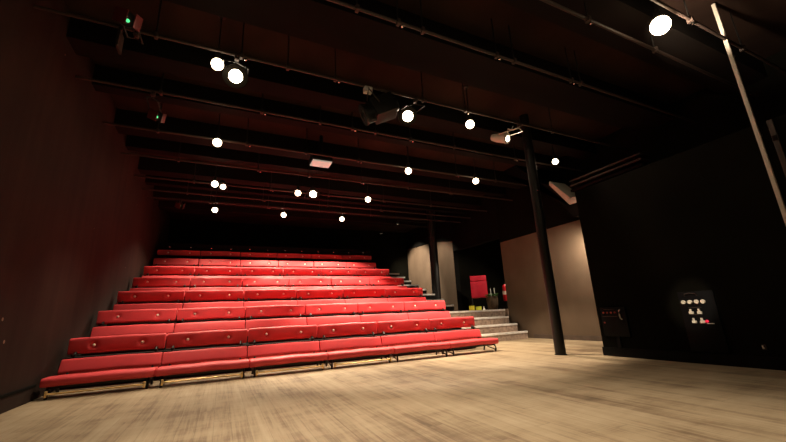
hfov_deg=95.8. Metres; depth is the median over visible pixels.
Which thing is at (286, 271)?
bench
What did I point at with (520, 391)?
floor
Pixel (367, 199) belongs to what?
light
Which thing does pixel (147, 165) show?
beam
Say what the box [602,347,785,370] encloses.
baseboard
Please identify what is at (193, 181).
bar
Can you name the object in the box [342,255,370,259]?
bench
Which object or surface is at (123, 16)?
lantern
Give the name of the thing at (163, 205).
beam
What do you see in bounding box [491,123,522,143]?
spotlight
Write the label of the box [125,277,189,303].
bench
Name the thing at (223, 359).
bench
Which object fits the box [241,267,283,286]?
bench
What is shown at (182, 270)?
bench
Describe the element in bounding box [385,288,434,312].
bench
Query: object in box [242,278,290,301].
bench
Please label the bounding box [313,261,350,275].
bench
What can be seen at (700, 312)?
panel
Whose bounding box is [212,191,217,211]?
light
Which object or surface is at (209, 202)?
bar
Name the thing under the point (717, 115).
wall
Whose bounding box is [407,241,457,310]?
wall
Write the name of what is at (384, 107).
lantern
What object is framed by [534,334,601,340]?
baseboard
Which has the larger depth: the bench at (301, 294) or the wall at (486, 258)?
the wall at (486, 258)
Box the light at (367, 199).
[365,180,370,201]
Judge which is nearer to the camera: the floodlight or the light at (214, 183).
the floodlight
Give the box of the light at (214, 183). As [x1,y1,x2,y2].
[211,161,217,186]
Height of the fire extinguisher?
0.842 m
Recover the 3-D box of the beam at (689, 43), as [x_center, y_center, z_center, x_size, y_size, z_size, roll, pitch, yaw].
[1.559,-2.753,4.011,9.700,0.320,0.550,4,-16,-25]
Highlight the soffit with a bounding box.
[503,152,651,217]
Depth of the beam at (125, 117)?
7.57 m
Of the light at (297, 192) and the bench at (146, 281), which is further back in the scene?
the light at (297, 192)
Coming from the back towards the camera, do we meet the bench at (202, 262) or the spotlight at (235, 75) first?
the bench at (202, 262)
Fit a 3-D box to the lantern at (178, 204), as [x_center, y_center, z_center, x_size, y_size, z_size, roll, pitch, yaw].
[-5.613,-0.425,9.364,0.246,0.292,0.364,4,-16,-25]
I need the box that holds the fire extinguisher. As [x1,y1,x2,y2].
[501,283,507,308]
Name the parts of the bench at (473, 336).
seat frame, seat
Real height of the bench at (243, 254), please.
0.585 m
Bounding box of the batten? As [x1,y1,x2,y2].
[766,119,785,176]
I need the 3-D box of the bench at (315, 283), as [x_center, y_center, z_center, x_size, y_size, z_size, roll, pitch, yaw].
[-2.113,1.793,9.394,1.145,0.665,0.828,4,-16,-25]
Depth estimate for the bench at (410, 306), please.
8.45 m
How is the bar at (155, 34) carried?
attached to the ceiling
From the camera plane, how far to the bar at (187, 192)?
9.93 m
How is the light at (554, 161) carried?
hanging from the ceiling
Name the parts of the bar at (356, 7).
drop rod, drop rod, drop rod, drop rod, drop rod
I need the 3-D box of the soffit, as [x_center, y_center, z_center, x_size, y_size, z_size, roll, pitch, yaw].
[4.224,-0.864,8.483,0.865,1.900,3.600,4,-16,-25]
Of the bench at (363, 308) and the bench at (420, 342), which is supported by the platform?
the bench at (363, 308)
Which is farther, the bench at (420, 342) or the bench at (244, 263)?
the bench at (244, 263)
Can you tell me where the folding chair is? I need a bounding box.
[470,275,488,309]
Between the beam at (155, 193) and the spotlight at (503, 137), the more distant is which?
the beam at (155, 193)
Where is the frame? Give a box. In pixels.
[115,26,123,54]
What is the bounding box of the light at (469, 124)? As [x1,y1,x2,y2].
[463,85,473,128]
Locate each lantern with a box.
[112,6,143,44]
[146,91,166,122]
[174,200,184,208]
[359,86,398,125]
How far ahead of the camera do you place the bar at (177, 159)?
8.07 m
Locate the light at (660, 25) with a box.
[650,2,670,34]
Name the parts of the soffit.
casing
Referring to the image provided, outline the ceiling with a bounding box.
[64,0,785,232]
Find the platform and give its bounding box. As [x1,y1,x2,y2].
[59,274,475,389]
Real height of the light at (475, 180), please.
0.795 m
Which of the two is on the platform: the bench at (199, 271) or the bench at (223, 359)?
the bench at (199, 271)
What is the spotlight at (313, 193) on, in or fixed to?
hanging from the bar at (193, 181)
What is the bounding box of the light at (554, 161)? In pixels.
[552,144,557,163]
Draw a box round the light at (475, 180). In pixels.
[473,158,478,183]
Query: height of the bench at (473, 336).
0.679 m
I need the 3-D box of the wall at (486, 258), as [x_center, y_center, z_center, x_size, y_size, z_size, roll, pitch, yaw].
[3.807,2.005,14.093,3.050,4.550,0.130,4,-16,-25]
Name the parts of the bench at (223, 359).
seat, seat frame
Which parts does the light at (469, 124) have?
bulb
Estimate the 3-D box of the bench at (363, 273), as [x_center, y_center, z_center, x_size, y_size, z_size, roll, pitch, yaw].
[-0.505,1.828,11.407,1.144,0.678,0.822,4,-16,-25]
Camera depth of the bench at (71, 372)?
4.85 m
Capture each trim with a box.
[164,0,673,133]
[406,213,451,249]
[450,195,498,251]
[452,245,462,310]
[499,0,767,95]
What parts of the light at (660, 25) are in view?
bulb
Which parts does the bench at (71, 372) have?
seat, seat frame, leg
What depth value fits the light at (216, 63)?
4.32 m
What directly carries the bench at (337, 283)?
on the platform
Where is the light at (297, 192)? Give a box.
[295,172,300,195]
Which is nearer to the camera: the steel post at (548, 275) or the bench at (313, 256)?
the steel post at (548, 275)
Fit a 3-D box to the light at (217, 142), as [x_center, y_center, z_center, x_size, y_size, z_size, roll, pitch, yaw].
[-3.083,-1.686,6.292,0.140,0.795,0.140,4,-16,-25]
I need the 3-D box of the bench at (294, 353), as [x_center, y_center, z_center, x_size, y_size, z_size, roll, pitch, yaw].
[-1.711,2.050,5.725,1.146,0.684,0.882,4,-16,-25]
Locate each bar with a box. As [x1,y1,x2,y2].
[33,0,631,150]
[75,73,582,171]
[102,103,526,185]
[120,142,512,200]
[134,159,486,211]
[142,179,470,218]
[147,191,460,222]
[327,0,697,123]
[540,0,759,97]
[650,0,785,73]
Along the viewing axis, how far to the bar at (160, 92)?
5.83 m
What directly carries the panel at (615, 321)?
attached to the wall at (707, 216)
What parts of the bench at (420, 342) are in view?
seat frame, seat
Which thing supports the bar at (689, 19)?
attached to the ceiling
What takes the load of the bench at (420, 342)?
on the floor
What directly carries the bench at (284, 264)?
on the platform
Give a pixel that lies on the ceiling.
(760, 25)
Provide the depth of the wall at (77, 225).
4.35 m
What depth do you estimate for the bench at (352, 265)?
12.74 m
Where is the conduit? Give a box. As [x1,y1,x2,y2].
[711,3,785,224]
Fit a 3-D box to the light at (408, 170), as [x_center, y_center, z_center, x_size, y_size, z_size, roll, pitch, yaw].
[0.324,-1.417,7.906,0.140,0.795,0.140,4,-16,-25]
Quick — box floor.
[0,338,785,441]
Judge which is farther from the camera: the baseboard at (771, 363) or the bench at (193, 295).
the bench at (193, 295)
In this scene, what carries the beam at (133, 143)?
attached to the wall at (77, 225)
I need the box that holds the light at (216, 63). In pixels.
[211,16,225,70]
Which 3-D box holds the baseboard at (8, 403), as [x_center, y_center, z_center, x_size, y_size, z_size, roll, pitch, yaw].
[-2.228,0.831,0.062,0.028,0.178,9.400,4,-16,-25]
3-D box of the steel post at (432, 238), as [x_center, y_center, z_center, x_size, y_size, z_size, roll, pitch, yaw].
[1.464,1.325,12.692,0.324,3.744,0.324,4,-16,-25]
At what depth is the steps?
9.98 m
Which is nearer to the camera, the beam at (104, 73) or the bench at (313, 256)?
the beam at (104, 73)
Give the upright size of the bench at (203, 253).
0.585 m
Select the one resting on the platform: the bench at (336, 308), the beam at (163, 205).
the bench at (336, 308)
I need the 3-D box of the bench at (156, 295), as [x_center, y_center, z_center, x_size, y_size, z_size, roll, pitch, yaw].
[-4.760,1.666,6.899,1.142,0.678,0.822,4,-16,-25]
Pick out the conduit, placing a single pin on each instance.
(731, 56)
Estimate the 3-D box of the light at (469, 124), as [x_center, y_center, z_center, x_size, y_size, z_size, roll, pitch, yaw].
[1.284,-1.946,6.078,0.140,0.795,0.140,4,-16,-25]
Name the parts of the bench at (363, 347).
seat, seat frame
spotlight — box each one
[218,180,227,190]
[222,55,248,88]
[304,187,319,199]
[398,98,424,125]
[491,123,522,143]
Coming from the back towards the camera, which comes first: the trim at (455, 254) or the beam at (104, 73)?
the trim at (455, 254)
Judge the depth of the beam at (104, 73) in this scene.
6.40 m
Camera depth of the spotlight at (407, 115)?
5.64 m
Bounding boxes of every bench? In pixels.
[39,333,165,399]
[81,309,176,355]
[107,290,184,325]
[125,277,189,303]
[138,266,194,287]
[149,258,198,275]
[155,329,248,386]
[157,250,199,263]
[174,307,244,348]
[183,290,242,322]
[189,277,241,302]
[194,267,240,287]
[199,259,239,275]
[201,251,239,266]
[240,252,276,261]
[240,260,278,275]
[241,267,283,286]
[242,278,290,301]
[244,289,298,319]
[245,305,308,343]
[247,325,326,376]
[277,253,310,267]
[278,261,316,275]
[283,268,325,287]
[289,278,335,299]
[296,289,349,317]
[305,303,366,338]
[311,254,341,267]
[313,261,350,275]
[317,322,392,368]
[321,268,358,286]
[331,278,376,299]
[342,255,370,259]
[343,288,394,314]
[346,262,378,276]
[357,269,396,286]
[357,302,416,334]
[369,278,413,297]
[377,319,449,361]
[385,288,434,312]
[403,301,461,331]
[428,317,498,355]
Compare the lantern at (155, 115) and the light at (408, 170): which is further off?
the light at (408, 170)
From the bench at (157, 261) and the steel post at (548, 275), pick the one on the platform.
the bench at (157, 261)
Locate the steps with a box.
[384,273,527,340]
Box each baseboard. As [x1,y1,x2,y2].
[0,384,36,413]
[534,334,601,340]
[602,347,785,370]
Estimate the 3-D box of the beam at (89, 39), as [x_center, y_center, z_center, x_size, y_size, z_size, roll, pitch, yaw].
[0.338,-2.026,6.539,9.700,0.320,0.340,4,-16,-25]
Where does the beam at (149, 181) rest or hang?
attached to the wall at (77, 225)
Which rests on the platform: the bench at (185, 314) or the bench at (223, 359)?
the bench at (185, 314)
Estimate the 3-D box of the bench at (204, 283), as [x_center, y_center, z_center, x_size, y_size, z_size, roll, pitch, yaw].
[-4.197,1.635,8.436,1.142,0.668,0.833,4,-16,-25]
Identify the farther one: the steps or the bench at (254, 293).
the steps
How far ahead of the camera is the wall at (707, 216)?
4.71 m
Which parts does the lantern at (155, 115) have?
barn door, barn door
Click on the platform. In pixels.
(244, 318)
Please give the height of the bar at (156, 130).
0.634 m
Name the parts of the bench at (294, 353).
seat frame, seat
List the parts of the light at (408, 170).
bulb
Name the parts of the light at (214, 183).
bulb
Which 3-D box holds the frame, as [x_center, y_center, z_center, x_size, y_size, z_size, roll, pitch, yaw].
[-2.994,-1.987,3.897,0.030,0.262,0.160,4,-16,-25]
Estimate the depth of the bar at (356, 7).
4.62 m
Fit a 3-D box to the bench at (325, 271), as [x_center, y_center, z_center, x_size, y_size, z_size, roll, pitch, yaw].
[-1.547,1.747,10.927,1.144,0.682,0.822,4,-16,-25]
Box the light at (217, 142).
[213,113,221,146]
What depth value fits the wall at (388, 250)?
14.72 m
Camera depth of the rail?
11.99 m
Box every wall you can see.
[0,0,169,399]
[166,219,408,280]
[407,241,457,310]
[458,239,509,322]
[494,49,785,337]
[575,114,785,357]
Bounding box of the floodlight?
[309,135,332,167]
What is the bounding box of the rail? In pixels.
[158,243,369,266]
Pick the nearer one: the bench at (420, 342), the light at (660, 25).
the light at (660, 25)
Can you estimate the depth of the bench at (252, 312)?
7.00 m
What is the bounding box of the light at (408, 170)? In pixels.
[405,151,411,173]
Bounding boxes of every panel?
[600,307,631,347]
[677,290,729,353]
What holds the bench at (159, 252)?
on the platform
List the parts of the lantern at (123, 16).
barn door, barn door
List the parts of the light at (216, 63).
bulb, cord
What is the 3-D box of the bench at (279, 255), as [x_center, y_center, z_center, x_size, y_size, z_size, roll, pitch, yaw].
[-3.355,1.376,12.158,1.142,0.580,0.394,4,-16,-25]
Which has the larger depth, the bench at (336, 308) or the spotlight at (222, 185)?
the spotlight at (222, 185)
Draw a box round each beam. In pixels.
[66,17,596,159]
[92,65,561,171]
[114,109,524,188]
[126,135,505,196]
[138,156,481,208]
[145,175,465,213]
[153,186,447,222]
[158,200,427,227]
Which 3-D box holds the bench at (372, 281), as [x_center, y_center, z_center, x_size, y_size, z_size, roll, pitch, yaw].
[-0.029,1.950,10.357,1.142,0.668,0.831,4,-16,-25]
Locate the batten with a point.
(777, 143)
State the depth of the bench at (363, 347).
6.31 m
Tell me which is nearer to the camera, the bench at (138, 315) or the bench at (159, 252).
the bench at (138, 315)
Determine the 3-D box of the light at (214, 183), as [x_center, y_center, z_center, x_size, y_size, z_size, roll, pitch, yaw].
[-4.048,-1.155,8.128,0.140,0.795,0.140,4,-16,-25]
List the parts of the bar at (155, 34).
drop rod, drop rod, drop rod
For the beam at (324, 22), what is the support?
attached to the wall at (77, 225)
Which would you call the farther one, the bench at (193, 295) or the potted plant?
the potted plant
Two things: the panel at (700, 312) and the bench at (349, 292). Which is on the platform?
the bench at (349, 292)
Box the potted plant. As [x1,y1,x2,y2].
[485,293,497,309]
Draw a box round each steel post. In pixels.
[426,211,440,298]
[519,114,566,354]
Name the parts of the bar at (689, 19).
drop rod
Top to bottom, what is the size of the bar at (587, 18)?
0.634 m
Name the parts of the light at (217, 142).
bulb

